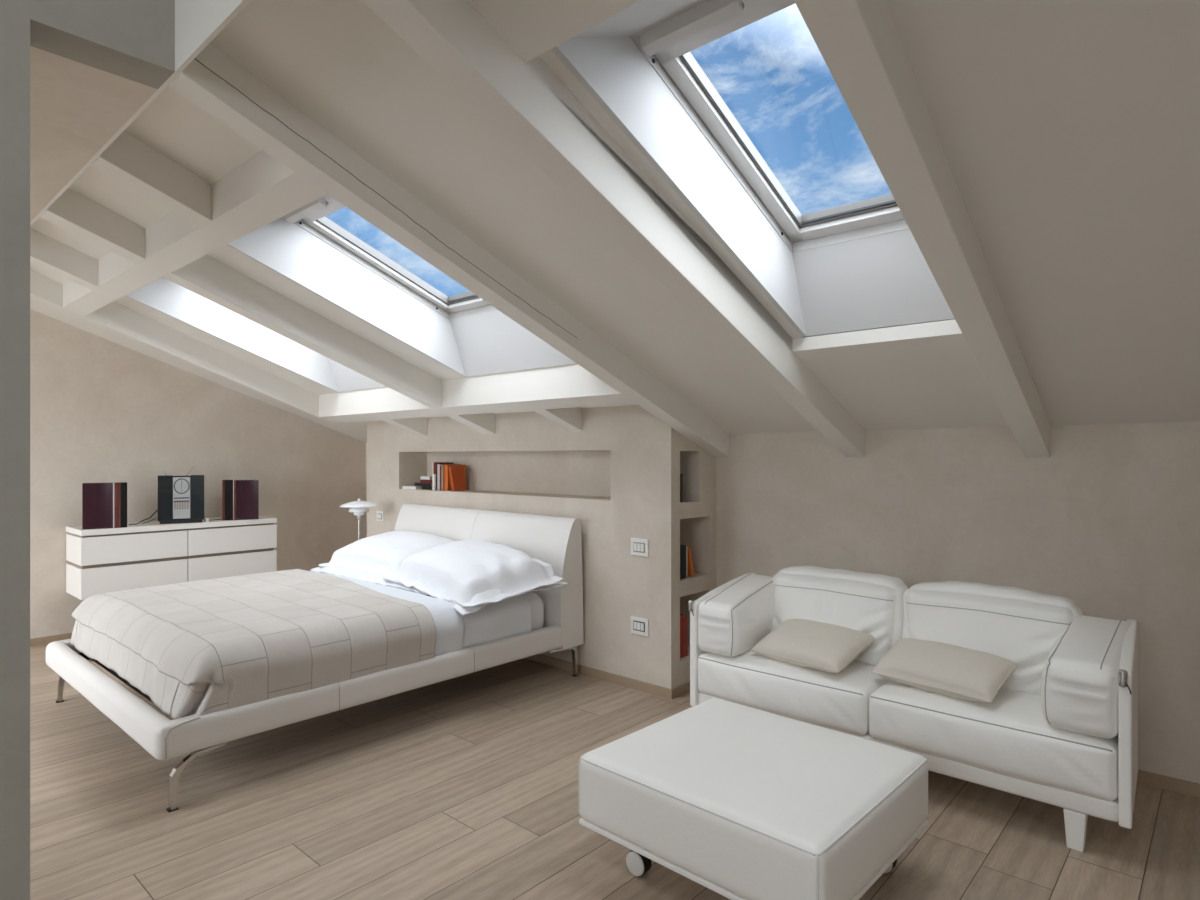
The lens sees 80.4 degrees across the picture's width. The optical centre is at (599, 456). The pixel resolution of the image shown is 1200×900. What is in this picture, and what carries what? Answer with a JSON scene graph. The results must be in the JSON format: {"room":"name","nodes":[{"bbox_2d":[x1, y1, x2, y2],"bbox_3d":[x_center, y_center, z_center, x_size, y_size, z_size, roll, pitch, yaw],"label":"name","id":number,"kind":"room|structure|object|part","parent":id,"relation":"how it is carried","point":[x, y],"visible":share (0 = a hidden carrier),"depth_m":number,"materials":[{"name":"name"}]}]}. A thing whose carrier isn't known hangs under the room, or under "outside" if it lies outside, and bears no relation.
{"room":"bedroom","nodes":[
{"label":"bedroom","id":0,"kind":"room"},
{"bbox_2d":[0,0,174,899],"bbox_3d":[-2.501,-0.360,0.540,0.140,3.420,3.872,0,0,42],"label":"wall partition","id":1,"kind":"structure","parent":0,"point":[134,40],"depth_m":1.69,"materials":[{"name":"grey paint"}]},
{"bbox_2d":[30,46,157,221],"bbox_3d":[-3.551,-1.100,2.551,4.105,0.100,2.272,0,0,42],"label":"wall","id":2,"kind":"structure","parent":0,"point":[76,108],"depth_m":2.18,"materials":[{"name":"paint"}]},
{"bbox_2d":[30,309,365,638],"bbox_3d":[-4.165,-0.400,5.057,0.150,3.500,5.390,0,0,42],"label":"wall","id":3,"kind":"structure","parent":0,"point":[102,410],"depth_m":5.60,"materials":[{"name":"paint"}]},
{"bbox_2d":[30,633,71,646],"bbox_3d":[-4.071,1.324,5.040,0.013,0.052,5.290,0,0,42],"label":"baseboard","id":4,"kind":"structure","parent":3,"relation":"attached to","point":[42,640],"depth_m":5.13,"materials":[{"name":"brown wood"}]},
{"bbox_2d":[66,516,276,599],"bbox_3d":[-3.309,0.751,5.572,0.439,0.483,1.350,0,0,42],"label":"dresser","id":5,"kind":"object","parent":3,"relation":"attached to","point":[152,553],"visible":0.88,"depth_m":5.32,"materials":[{"name":"white paint"}]},
{"bbox_3d":[-3.759,0.887,5.080,0.401,0.211,0.016,0,0,42],"label":"panel","id":6,"kind":"part","parent":5,"relation":"part of","materials":[{"name":"white paint"}]},
{"bbox_3d":[-3.759,0.661,5.080,0.401,0.194,0.016,0,0,42],"label":"panel","id":7,"kind":"part","parent":5,"relation":"part of","materials":[{"name":"white paint"}]},
{"bbox_2d":[82,482,126,528],"bbox_3d":[-3.562,0.347,5.114,0.262,0.325,0.172,0,0,-35],"label":"speaker","id":8,"kind":"object","parent":5,"relation":"on","point":[104,504],"visible":1,"depth_m":5.04},
{"bbox_2d":[82,483,112,528],"bbox_3d":[-3.554,0.347,5.027,0.176,0.319,0.014,0,0,-35],"label":"grille","id":9,"kind":"object","parent":8,"relation":"attached to","point":[97,498],"depth_m":5.02,"materials":[{"name":"purple fabric"}]},
{"bbox_3d":[-3.462,0.347,5.089,0.044,0.319,0.016,0,0,-35],"label":"panel","id":10,"kind":"part","parent":8,"relation":"part of","materials":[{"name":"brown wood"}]},
{"bbox_3d":[-3.428,0.347,5.116,0.039,0.319,0.010,0,0,-35],"label":"edge panel","id":11,"kind":"part","parent":8,"relation":"part of","materials":[{"name":"black"}]},
{"bbox_3d":[-3.382,0.661,5.183,0.021,0.194,0.672,0,0,42],"label":"drawer","id":12,"kind":"part","parent":5,"relation":"part of","materials":[{"name":"white paint"}]},
{"bbox_3d":[-3.382,0.887,5.183,0.021,0.211,0.672,0,0,42],"label":"drawer","id":13,"kind":"part","parent":5,"relation":"part of","materials":[{"name":"white paint"}]},
{"bbox_2d":[129,509,157,524],"bbox_3d":[-3.448,0.455,5.359,0.057,0.105,0.205,0,0,23],"label":"cable","id":14,"kind":"object","parent":5,"relation":"on","point":[157,509],"visible":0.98,"depth_m":5.40,"materials":[{"name":"black rubber"}]},
{"bbox_3d":[-3.309,0.530,5.572,0.439,0.040,1.350,0,0,42],"label":"panel","id":15,"kind":"part","parent":5,"relation":"part of","materials":[{"name":"white paint"}]},
{"bbox_2d":[158,466,203,523],"bbox_3d":[-3.247,0.291,5.509,0.310,0.437,0.170,0,0,-31],"label":"stereo","id":16,"kind":"object","parent":5,"relation":"on","point":[180,498],"visible":1,"depth_m":5.47,"materials":[{"name":"black plastic"}]},
{"bbox_3d":[-3.316,0.315,5.418,0.097,0.344,0.061,0,0,-31],"label":"glass door","id":17,"kind":"part","parent":16,"relation":"part of","materials":[{"name":"black glass"}]},
{"bbox_3d":[-3.223,0.317,5.474,0.116,0.318,0.056,0,0,-31],"label":"silver panel","id":18,"kind":"part","parent":16,"relation":"part of","materials":[{"name":"silver metal"}]},
{"bbox_3d":[-3.132,0.315,5.529,0.093,0.344,0.061,0,0,-31],"label":"glass door","id":19,"kind":"part","parent":16,"relation":"part of","materials":[{"name":"black glass"}]},
{"bbox_3d":[-2.930,0.661,5.689,0.021,0.194,0.672,0,0,42],"label":"drawer","id":20,"kind":"part","parent":5,"relation":"part of","materials":[{"name":"white paint"}]},
{"bbox_3d":[-2.930,0.887,5.689,0.021,0.211,0.672,0,0,42],"label":"drawer","id":21,"kind":"part","parent":5,"relation":"part of","materials":[{"name":"white paint"}]},
{"bbox_2d":[222,479,258,519],"bbox_3d":[-2.939,0.347,5.811,0.262,0.325,0.172,0,0,-27],"label":"speaker","id":22,"kind":"object","parent":5,"relation":"on","point":[240,497],"visible":1,"depth_m":5.74},
{"bbox_3d":[-3.015,0.347,5.689,0.017,0.319,0.010,0,0,-27],"label":"corner panel","id":23,"kind":"part","parent":22,"relation":"part of","materials":[{"name":"brown wood"}]},
{"bbox_3d":[-2.982,0.347,5.706,0.054,0.319,0.010,0,0,-27],"label":"edge panel","id":24,"kind":"part","parent":22,"relation":"part of","materials":[{"name":"black"}]},
{"bbox_3d":[-2.944,0.347,5.721,0.025,0.319,0.016,0,0,-27],"label":"panel","id":25,"kind":"part","parent":22,"relation":"part of","materials":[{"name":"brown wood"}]},
{"bbox_2d":[236,480,258,519],"bbox_3d":[-2.860,0.347,5.765,0.162,0.319,0.014,0,0,-27],"label":"grille","id":26,"kind":"object","parent":22,"relation":"attached to","point":[247,491],"depth_m":5.76,"materials":[{"name":"purple fabric"}]},
{"bbox_2d":[367,405,715,688],"bbox_3d":[-0.649,0.500,5.218,3.224,1.699,0.465,0,0,42],"label":"wall","id":27,"kind":"structure","parent":0,"point":[619,475],"depth_m":4.33,"materials":[{"name":"paint"}]},
{"bbox_2d":[377,511,383,521],"bbox_3d":[-1.849,0.500,5.968,0.105,0.085,0.014,0,0,42],"label":"light switch","id":28,"kind":"object","parent":27,"relation":"attached to","point":[380,514],"visible":1,"depth_m":5.95,"materials":[{"name":"white plastic"}]},
{"bbox_2d":[402,486,421,488],"bbox_3d":[-1.486,0.249,5.788,0.195,0.022,0.160,0,0,42],"label":"book","id":29,"kind":"object","parent":27,"relation":"in","point":[403,487],"visible":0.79,"depth_m":5.71,"materials":[{"name":"paper"}]},
{"bbox_2d":[422,486,431,489],"bbox_3d":[-1.330,0.248,5.715,0.130,0.024,0.150,0,0,42],"label":"book","id":30,"kind":"object","parent":27,"relation":"in","point":[423,487],"visible":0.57,"depth_m":5.66,"materials":[{"name":"paper"}]},
{"bbox_2d":[415,483,431,486],"bbox_3d":[-1.375,0.224,5.769,0.230,0.024,0.150,0,0,42],"label":"book","id":31,"kind":"object","parent":30,"relation":"on","point":[416,484],"visible":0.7,"depth_m":5.71,"materials":[{"name":"paper"}]},
{"bbox_2d":[420,479,431,482],"bbox_3d":[-1.339,0.198,5.743,0.190,0.028,0.140,0,0,42],"label":"book","id":32,"kind":"object","parent":31,"relation":"on","point":[421,480],"visible":0.36,"depth_m":5.71,"materials":[{"name":"paper"}]},
{"bbox_2d":[420,476,431,479],"bbox_3d":[-1.368,0.170,5.755,0.125,0.026,0.120,0,0,42],"label":"book","id":33,"kind":"object","parent":32,"relation":"on","point":[421,477],"visible":0.68,"depth_m":5.70,"materials":[{"name":"paper"}]},
{"bbox_2d":[432,474,435,489],"bbox_3d":[-1.294,0.198,5.541,0.028,0.125,0.015,0,0,42],"label":"book","id":34,"kind":"object","parent":27,"relation":"in","point":[433,475],"visible":1,"depth_m":5.53,"materials":[{"name":"paper"}]},
{"bbox_2d":[440,466,441,489],"bbox_3d":[-1.182,0.166,5.570,0.024,0.190,0.160,0,0,42],"label":"book","id":35,"kind":"object","parent":27,"relation":"in","point":[440,466],"visible":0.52,"depth_m":5.51,"materials":[{"name":"paper"}]},
{"bbox_2d":[433,463,452,473],"bbox_3d":[-1.239,0.153,5.627,0.030,0.214,0.170,0,0,42],"label":"book","id":36,"kind":"object","parent":27,"relation":"in","point":[434,464],"visible":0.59,"depth_m":5.57,"materials":[{"name":"paper"}]},
{"bbox_2d":[437,464,454,489],"bbox_3d":[-1.203,0.160,5.589,0.030,0.202,0.160,0,0,42],"label":"book","id":37,"kind":"object","parent":27,"relation":"in","point":[438,465],"visible":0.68,"depth_m":5.53,"materials":[{"name":"paper"}]},
{"bbox_2d":[442,464,460,490],"bbox_3d":[-1.155,0.161,5.545,0.028,0.200,0.160,0,0,42],"label":"book","id":38,"kind":"object","parent":27,"relation":"in","point":[443,466],"visible":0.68,"depth_m":5.49,"materials":[{"name":"paper"}]},
{"bbox_2d":[445,465,465,490],"bbox_3d":[-1.126,0.162,5.526,0.040,0.198,0.170,0,0,42],"label":"book","id":39,"kind":"object","parent":27,"relation":"in","point":[447,476],"visible":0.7,"depth_m":5.46,"materials":[{"name":"paper"}]},
{"bbox_2d":[448,466,466,490],"bbox_3d":[-1.094,0.168,5.464,0.078,0.191,0.120,0,0,42],"label":"book","id":40,"kind":"object","parent":27,"relation":"in","point":[457,476],"visible":0.91,"depth_m":5.45,"materials":[{"name":"paper"}]},
{"bbox_2d":[525,654,672,698],"bbox_3d":[-0.804,1.324,5.035,3.237,0.052,0.013,0,0,42],"label":"baseboard","id":41,"kind":"structure","parent":27,"relation":"attached to","point":[657,690],"depth_m":4.27,"materials":[{"name":"brown wood"}]},
{"bbox_2d":[631,616,648,635],"bbox_3d":[0.227,0.980,4.112,0.130,0.100,0.014,0,0,42],"label":"light switch","id":42,"kind":"object","parent":27,"relation":"attached to","point":[640,626],"visible":1,"depth_m":4.10,"materials":[{"name":"white plastic"}]},
{"bbox_2d":[631,538,648,556],"bbox_3d":[0.227,0.524,4.112,0.130,0.100,0.014,0,0,42],"label":"light switch","id":43,"kind":"object","parent":27,"relation":"attached to","point":[639,547],"visible":1,"depth_m":4.10,"materials":[{"name":"white plastic"}]},
{"bbox_2d":[673,682,689,698],"bbox_3d":[0.557,1.324,4.139,0.013,0.052,0.465,0,0,42],"label":"baseboard","id":44,"kind":"structure","parent":27,"relation":"attached to","point":[682,689],"depth_m":4.02,"materials":[{"name":"brown wood"}]},
{"bbox_2d":[680,615,682,657],"bbox_3d":[0.394,1.036,4.143,0.180,0.245,0.050,0,0,42],"label":"book","id":45,"kind":"object","parent":27,"relation":"in","point":[681,616],"visible":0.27,"depth_m":4.09,"materials":[{"name":"paper"}]},
{"bbox_2d":[680,473,682,501],"bbox_3d":[0.411,0.179,4.147,0.160,0.165,0.018,0,0,42],"label":"book","id":46,"kind":"object","parent":27,"relation":"in","point":[681,475],"visible":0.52,"depth_m":4.09,"materials":[{"name":"paper"}]},
{"bbox_2d":[680,545,683,578],"bbox_3d":[0.409,0.607,4.152,0.170,0.195,0.034,0,0,42],"label":"book","id":47,"kind":"object","parent":27,"relation":"in","point":[681,546],"visible":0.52,"depth_m":4.10,"materials":[{"name":"paper"}]},
{"bbox_2d":[680,614,687,656],"bbox_3d":[0.428,1.041,4.181,0.180,0.235,0.045,0,0,42],"label":"book","id":48,"kind":"object","parent":27,"relation":"in","point":[685,617],"visible":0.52,"depth_m":4.12,"materials":[{"name":"paper"}]},
{"bbox_2d":[684,545,685,577],"bbox_3d":[0.429,0.610,4.175,0.170,0.190,0.024,0,0,42],"label":"book","id":49,"kind":"object","parent":27,"relation":"in","point":[684,545],"visible":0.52,"depth_m":4.12,"materials":[{"name":"paper"}]},
{"bbox_2d":[686,546,687,577],"bbox_3d":[0.442,0.612,4.189,0.170,0.185,0.012,0,0,42],"label":"book","id":50,"kind":"object","parent":27,"relation":"in","point":[686,546],"visible":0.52,"depth_m":4.13,"materials":[{"name":"paper"}]},
{"bbox_2d":[688,547,693,575],"bbox_3d":[0.476,0.615,4.219,0.160,0.176,0.060,0,0,42],"label":"book","id":51,"kind":"object","parent":27,"relation":"in","point":[690,563],"visible":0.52,"depth_m":4.17,"materials":[{"name":"paper"}]},
{"bbox_2d":[30,644,1199,899],"bbox_3d":[-1.514,1.400,1.682,8.600,0.100,7.190,0,0,42],"label":"floor","id":52,"kind":"structure","parent":0,"point":[465,787],"depth_m":2.65,"materials":[{"name":"brown wood"}]},
{"bbox_2d":[46,503,583,811],"bbox_3d":[-1.571,0.858,4.138,1.865,0.984,2.335,0,0,42],"label":"bed","id":53,"kind":"object","parent":52,"relation":"on","point":[555,541],"visible":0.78,"depth_m":3.60,"materials":[{"name":"leather"}]},
{"bbox_3d":[-2.286,1.080,4.679,0.077,0.134,2.161,0,0,42],"label":"rail","id":54,"kind":"part","parent":53,"relation":"part of","materials":[{"name":"leather"}]},
{"bbox_3d":[-2.919,1.246,3.982,0.026,0.200,0.193,0,0,42],"label":"leg","id":55,"kind":"part","parent":53,"relation":"part of","materials":[{"name":"silver metal"}]},
{"bbox_3d":[-2.321,1.082,3.301,1.861,0.142,0.087,0,0,42],"label":"foot rail","id":56,"kind":"part","parent":53,"relation":"part of","materials":[{"name":"leather"}]},
{"bbox_3d":[-1.617,1.093,4.088,1.740,0.085,2.060,0,0,42],"label":"frame","id":57,"kind":"part","parent":53,"relation":"part of","materials":[{"name":"white leather"}]},
{"bbox_3d":[-1.577,1.246,2.782,0.026,0.200,0.193,0,0,42],"label":"leg","id":58,"kind":"part","parent":53,"relation":"part of","materials":[{"name":"silver metal"}]},
{"bbox_3d":[-0.955,1.080,3.490,0.077,0.134,2.161,0,0,42],"label":"rail","id":59,"kind":"part","parent":53,"relation":"part of","materials":[{"name":"leather"}]},
{"bbox_3d":[-0.860,0.760,4.935,1.860,0.789,0.197,0,0,42],"label":"headboard","id":60,"kind":"part","parent":53,"relation":"part of","materials":[{"name":"leather"}]},
{"bbox_2d":[524,592,543,630],"bbox_3d":[-1.587,0.948,4.121,1.728,0.283,1.979,0,0,42],"label":"mattress","id":61,"kind":"object","parent":53,"relation":"on","point":[537,605],"visible":0.02,"depth_m":4.21,"materials":[{"name":"white fabric"}]},
{"bbox_2d":[71,569,435,718],"bbox_3d":[-1.872,0.891,3.804,1.869,0.302,1.282,0,0,42],"label":"coverlet","id":62,"kind":"object","parent":61,"relation":"on","point":[199,647],"visible":1,"depth_m":3.30,"materials":[{"name":"white fabric"}]},
{"bbox_2d":[321,572,531,655],"bbox_3d":[-1.330,0.898,4.407,1.817,0.236,0.802,0,0,42],"label":"sheet","id":63,"kind":"object","parent":61,"relation":"on","point":[510,617],"visible":0.06,"depth_m":3.92,"materials":[{"name":"white fabric"}]},
{"bbox_2d":[310,562,392,585],"bbox_3d":[-1.433,0.742,4.850,0.910,0.122,0.670,0,0,41],"label":"bed pillow","id":64,"kind":"object","parent":63,"relation":"on","point":[356,571],"visible":0.38,"depth_m":4.61,"materials":[{"name":"white fabric"}]},
{"bbox_2d":[319,530,453,582],"bbox_3d":[-1.400,0.654,4.889,0.912,0.255,0.642,0,0,40],"label":"bed pillow","id":65,"kind":"object","parent":64,"relation":"on","point":[388,550],"visible":0.69,"depth_m":4.73,"materials":[{"name":"white fabric"}]},
{"bbox_2d":[311,571,464,652],"bbox_3d":[-1.483,0.899,4.236,1.825,0.263,0.281,0,0,42],"label":"sheet","id":66,"kind":"object","parent":63,"relation":"on","point":[449,623],"visible":0.36,"depth_m":3.72,"materials":[{"name":"white fabric"}]},
{"bbox_2d":[385,582,567,606],"bbox_3d":[-0.754,0.738,4.243,0.930,0.124,0.670,0,0,45],"label":"bed pillow","id":67,"kind":"object","parent":63,"relation":"on","point":[493,595],"visible":0.3,"depth_m":3.86,"materials":[{"name":"white fabric"}]},
{"bbox_2d":[383,539,563,615],"bbox_3d":[-0.776,0.673,4.256,0.662,0.301,0.975,0,0,-41],"label":"bed pillow","id":68,"kind":"object","parent":67,"relation":"on","point":[461,570],"visible":0.97,"depth_m":4.04,"materials":[{"name":"white fabric"}]},
{"bbox_3d":[-0.225,1.247,4.295,0.026,0.199,0.245,0,0,42],"label":"leg","id":69,"kind":"part","parent":53,"relation":"part of","materials":[{"name":"silver metal"}]},
{"bbox_2d":[579,698,927,899],"bbox_3d":[0.492,1.145,2.283,0.848,0.408,0.789,0,0,43],"label":"ottoman","id":70,"kind":"object","parent":52,"relation":"on","point":[741,802],"visible":1,"depth_m":2.06,"materials":[{"name":"white leather"}]},
{"bbox_3d":[0.492,1.174,2.283,0.824,0.016,0.764,0,0,43],"label":"board","id":71,"kind":"part","parent":70,"relation":"part of","materials":[{"name":"white leather"}]},
{"bbox_2d":[688,566,1137,851],"bbox_3d":[1.268,0.947,3.096,1.737,0.805,0.612,0,0,42],"label":"sofa","id":72,"kind":"object","parent":52,"relation":"on","point":[1061,730],"visible":0.87,"depth_m":2.81,"materials":[{"name":"white leather"}]},
{"bbox_3d":[0.641,0.920,3.648,0.036,0.589,0.547,0,0,45],"label":"panel","id":73,"kind":"part","parent":72,"relation":"part of","materials":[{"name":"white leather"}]},
{"bbox_2d":[698,574,773,656],"bbox_3d":[0.709,0.785,3.543,0.252,0.330,0.523,0,0,42],"label":"cushion","id":74,"kind":"object","parent":72,"relation":"on","point":[734,616],"depth_m":3.40,"materials":[{"name":"white leather"}]},
{"bbox_2d":[697,650,890,735],"bbox_3d":[0.937,1.047,3.349,0.832,0.243,0.549,0,0,42],"label":"seat cushion","id":75,"kind":"object","parent":72,"relation":"on","point":[841,701],"depth_m":3.12,"materials":[{"name":"white leather"}]},
{"bbox_2d":[751,619,874,672],"bbox_3d":[0.973,0.858,3.261,0.306,0.166,0.464,0,0,-39],"label":"throw cushion","id":76,"kind":"object","parent":72,"relation":"on","point":[827,647],"visible":0.99,"depth_m":3.17,"materials":[{"name":"beige fabric"}]},
{"bbox_2d":[771,566,907,665],"bbox_3d":[1.130,0.765,3.431,0.660,0.430,0.295,0,0,42],"label":"cushion","id":77,"kind":"object","parent":72,"relation":"on","point":[874,605],"depth_m":3.30,"materials":[{"name":"white leather"}]},
{"bbox_3d":[1.266,1.180,3.093,1.662,0.072,0.521,0,0,42],"label":"rail","id":78,"kind":"part","parent":72,"relation":"part of","materials":[{"name":"white leather"}]},
{"bbox_2d":[871,638,1018,702],"bbox_3d":[1.386,0.857,2.881,0.236,0.171,0.492,0,0,-37],"label":"throw cushion","id":79,"kind":"object","parent":72,"relation":"on","point":[945,669],"visible":1,"depth_m":2.80,"materials":[{"name":"beige fabric"}]},
{"bbox_2d":[901,581,1083,695],"bbox_3d":[1.625,0.763,2.988,0.680,0.437,0.296,0,0,42],"label":"cushion","id":80,"kind":"object","parent":72,"relation":"on","point":[1021,626],"depth_m":2.89,"materials":[{"name":"white leather"}]},
{"bbox_2d":[869,680,1117,800],"bbox_3d":[1.556,1.046,2.794,0.832,0.244,0.546,0,0,42],"label":"seat cushion","id":81,"kind":"object","parent":72,"relation":"on","point":[1008,740],"depth_m":2.58,"materials":[{"name":"white leather"}]},
{"bbox_3d":[1.643,1.283,2.454,0.066,0.134,0.059,0,0,42],"label":"leg","id":82,"kind":"part","parent":72,"relation":"part of","materials":[{"name":"white leather"}]},
{"bbox_2d":[1041,615,1130,738],"bbox_3d":[1.773,0.786,2.591,0.255,0.330,0.530,0,0,42],"label":"cushion","id":83,"kind":"object","parent":72,"relation":"on","point":[1087,664],"depth_m":2.43,"materials":[{"name":"white leather"}]},
{"bbox_3d":[1.887,0.920,2.535,0.036,0.589,0.547,0,0,39],"label":"panel","id":84,"kind":"part","parent":72,"relation":"part of","materials":[{"name":"white leather"}]},
{"bbox_3d":[-1.910,1.100,5.636,0.420,0.500,0.420,0,0,42],"label":"bedside table","id":85,"kind":"object","parent":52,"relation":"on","visible":0},
{"bbox_2d":[340,499,377,539],"bbox_3d":[-1.913,0.590,5.640,0.290,0.518,0.290,0,0,42],"label":"table lamp","id":86,"kind":"object","parent":85,"relation":"on","point":[358,507],"visible":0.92,"depth_m":5.58,"materials":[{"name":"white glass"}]},
{"bbox_3d":[-1.913,0.414,5.640,0.160,0.041,0.160,0,0,42],"label":"lamp shade","id":87,"kind":"part","parent":86,"relation":"part of","materials":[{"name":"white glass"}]},
{"bbox_3d":[-1.913,0.446,5.640,0.084,0.034,0.084,0,0,42],"label":"lamp shade","id":88,"kind":"part","parent":86,"relation":"part of","materials":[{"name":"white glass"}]},
{"bbox_3d":[-1.913,0.371,5.640,0.290,0.043,0.290,0,0,42],"label":"lamp shade","id":89,"kind":"part","parent":86,"relation":"part of","materials":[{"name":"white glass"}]},
{"bbox_3d":[-1.913,0.649,5.640,0.150,0.400,0.150,0,0,42],"label":"stem","id":90,"kind":"part","parent":86,"relation":"part of","materials":[{"name":"silver metal"}]},
{"bbox_2d":[30,0,1199,442],"bbox_3d":[-0.148,-0.674,3.126,9.020,1.134,3.096,0,0,42],"label":"ceiling","id":91,"kind":"structure","parent":0,"point":[1068,131],"depth_m":2.16,"materials":[{"name":"white paint"}]},
{"bbox_2d":[30,228,97,289],"bbox_3d":[-2.870,-1.073,3.730,0.130,0.311,0.374,0,0,40],"label":"rafter","id":92,"kind":"object","parent":91,"relation":"hanging from","point":[47,253],"visible":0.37,"depth_m":3.72,"materials":[{"name":"white paint"}]},
{"bbox_2d":[40,188,144,263],"bbox_3d":[-2.277,-1.073,3.200,0.130,0.311,0.374,0,0,40],"label":"rafter","id":93,"kind":"object","parent":91,"relation":"hanging from","point":[71,211],"visible":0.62,"depth_m":3.17,"materials":[{"name":"white paint"}]},
{"bbox_2d":[91,131,210,226],"bbox_3d":[-1.670,-1.073,2.657,0.117,0.311,0.374,0,0,40],"label":"rafter","id":94,"kind":"object","parent":91,"relation":"hanging from","point":[128,160],"visible":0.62,"depth_m":2.63,"materials":[{"name":"white paint"}]},
{"bbox_2d":[30,270,328,421],"bbox_3d":[-2.880,-0.758,4.951,0.045,0.941,2.188,0,0,37],"label":"rafter","id":95,"kind":"object","parent":91,"relation":"hanging from","point":[116,317],"visible":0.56,"depth_m":4.92,"materials":[{"name":"white paint"}]},
{"bbox_2d":[63,150,326,315],"bbox_3d":[-2.103,-0.987,3.365,3.106,0.216,0.110,0,0,42],"label":"cross beam","id":96,"kind":"structure","parent":91,"relation":"attached to","point":[261,190],"depth_m":2.88,"materials":[{"name":"white paint"}]},
{"bbox_2d":[126,277,384,391],"bbox_3d":[-2.153,-0.855,4.551,1.112,0.707,1.627,0,0,42],"label":"shaft","id":97,"kind":"structure","parent":91,"relation":"attached to","point":[163,295],"depth_m":4.96,"materials":[{"name":"white paint"}]},
{"bbox_2d":[163,255,441,407],"bbox_3d":[-1.584,-0.692,4.047,0.120,0.740,1.605,0,0,40],"label":"rafter","id":98,"kind":"object","parent":91,"relation":"hanging from","point":[207,277],"visible":0.76,"depth_m":3.91,"materials":[{"name":"white paint"}]},
{"bbox_2d":[227,216,574,376],"bbox_3d":[-0.963,-0.855,3.487,1.119,0.707,1.627,0,0,42],"label":"shaft","id":99,"kind":"structure","parent":91,"relation":"attached to","point":[489,342],"depth_m":3.97,"materials":[{"name":"white paint"}]},
{"bbox_2d":[383,417,426,435],"bbox_3d":[-1.493,-0.310,5.432,0.115,0.300,0.344,0,0,40],"label":"rafter","id":100,"kind":"object","parent":91,"relation":"hanging from","point":[416,426],"visible":0.49,"depth_m":5.44,"materials":[{"name":"white paint"}]},
{"bbox_2d":[169,43,729,456],"bbox_3d":[-0.220,-0.613,3.130,0.108,1.230,3.012,0,0,40],"label":"rafter","id":101,"kind":"object","parent":91,"relation":"hanging from","point":[213,81],"visible":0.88,"depth_m":2.52,"materials":[{"name":"white paint"}]},
{"bbox_2d":[448,413,494,433],"bbox_3d":[-0.887,-0.310,4.891,0.120,0.300,0.344,0,0,40],"label":"rafter","id":102,"kind":"object","parent":91,"relation":"hanging from","point":[484,423],"visible":0.49,"depth_m":4.90,"materials":[{"name":"white paint"}]},
{"bbox_2d":[319,364,635,422],"bbox_3d":[-1.042,-0.388,4.718,3.194,0.221,0.124,0,0,42],"label":"cross beam","id":103,"kind":"structure","parent":91,"relation":"attached to","point":[567,386],"depth_m":4.32,"materials":[{"name":"white paint"}]},
{"bbox_2d":[533,407,581,430],"bbox_3d":[-0.259,-0.310,4.329,0.105,0.300,0.343,0,0,40],"label":"rafter","id":104,"kind":"object","parent":91,"relation":"hanging from","point":[570,419],"visible":0.49,"depth_m":4.33,"materials":[{"name":"white paint"}]},
{"bbox_2d":[362,0,864,456],"bbox_3d":[0.390,-0.624,2.585,0.101,1.252,3.012,0,0,40],"label":"rafter","id":105,"kind":"object","parent":91,"relation":"hanging from","point":[452,36],"visible":0.79,"depth_m":2.05,"materials":[{"name":"white paint"}]},
{"bbox_2d":[551,0,954,336],"bbox_3d":[0.597,-0.855,2.176,0.711,0.698,1.600,0,0,42],"label":"shaft","id":106,"kind":"structure","parent":91,"relation":"attached to","point":[884,280],"depth_m":2.54,"materials":[{"name":"white paint"}]},
{"bbox_2d":[539,49,802,338],"bbox_3d":[0.590,-0.790,2.175,0.853,0.590,1.630,0,0,42],"label":"ledge","id":107,"kind":"object","parent":106,"relation":"attached to","point":[550,58],"visible":0.17,"depth_m":2.21,"materials":[{"name":"white paint"}]},
{"bbox_2d":[794,0,1049,456],"bbox_3d":[1.007,-0.624,2.033,0.100,1.252,3.012,0,0,40],"label":"rafter","id":108,"kind":"object","parent":91,"relation":"hanging from","point":[859,42],"visible":0.8,"depth_m":1.74,"materials":[{"name":"white paint"}]},
{"bbox_2d":[366,422,1199,783],"bbox_3d":[0.831,0.426,4.307,8.600,1.847,0.150,0,0,42],"label":"wall","id":109,"kind":"structure","parent":0,"point":[1108,523],"depth_m":3.26,"materials":[{"name":"paint"}]},
{"bbox_2d":[1137,769,1199,797],"bbox_3d":[2.292,1.324,2.892,4.236,0.052,0.013,0,0,42],"label":"baseboard","id":110,"kind":"structure","parent":109,"relation":"attached to","point":[1181,786],"depth_m":2.88,"materials":[{"name":"brown wood"}]},
{"bbox_3d":[-0.206,-1.081,3.134,9.948,1.337,3.800,0,0,42],"label":"deck","id":111,"kind":"object","parent":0,"visible":0},
{"bbox_2d":[283,194,496,319],"bbox_3d":[-0.868,-1.068,3.602,1.118,0.501,1.155,0,0,42],"label":"frame","id":112,"kind":"structure","parent":111,"relation":"attached to","point":[310,217],"depth_m":3.90,"materials":[{"name":"white metal"}]},
{"bbox_2d":[629,0,908,252],"bbox_3d":[0.667,-1.060,2.262,0.712,0.509,1.178,0,0,42],"label":"frame","id":113,"kind":"structure","parent":111,"relation":"attached to","point":[666,44],"depth_m":2.35,"materials":[{"name":"white"}]},
{"bbox_3d":[-1.183,-1.775,2.053,8.300,0.750,0.100,0,0,42],"label":"wall","id":114,"kind":"structure","parent":0,"visible":0},
{"bbox_2d":[30,0,250,225],"bbox_3d":[-1.226,-1.600,2.005,8.300,1.100,0.012,0,0,42],"label":"shaft","id":115,"kind":"structure","parent":114,"relation":"attached to","point":[197,22],"depth_m":1.86,"materials":[{"name":"white paint"}]}
]}

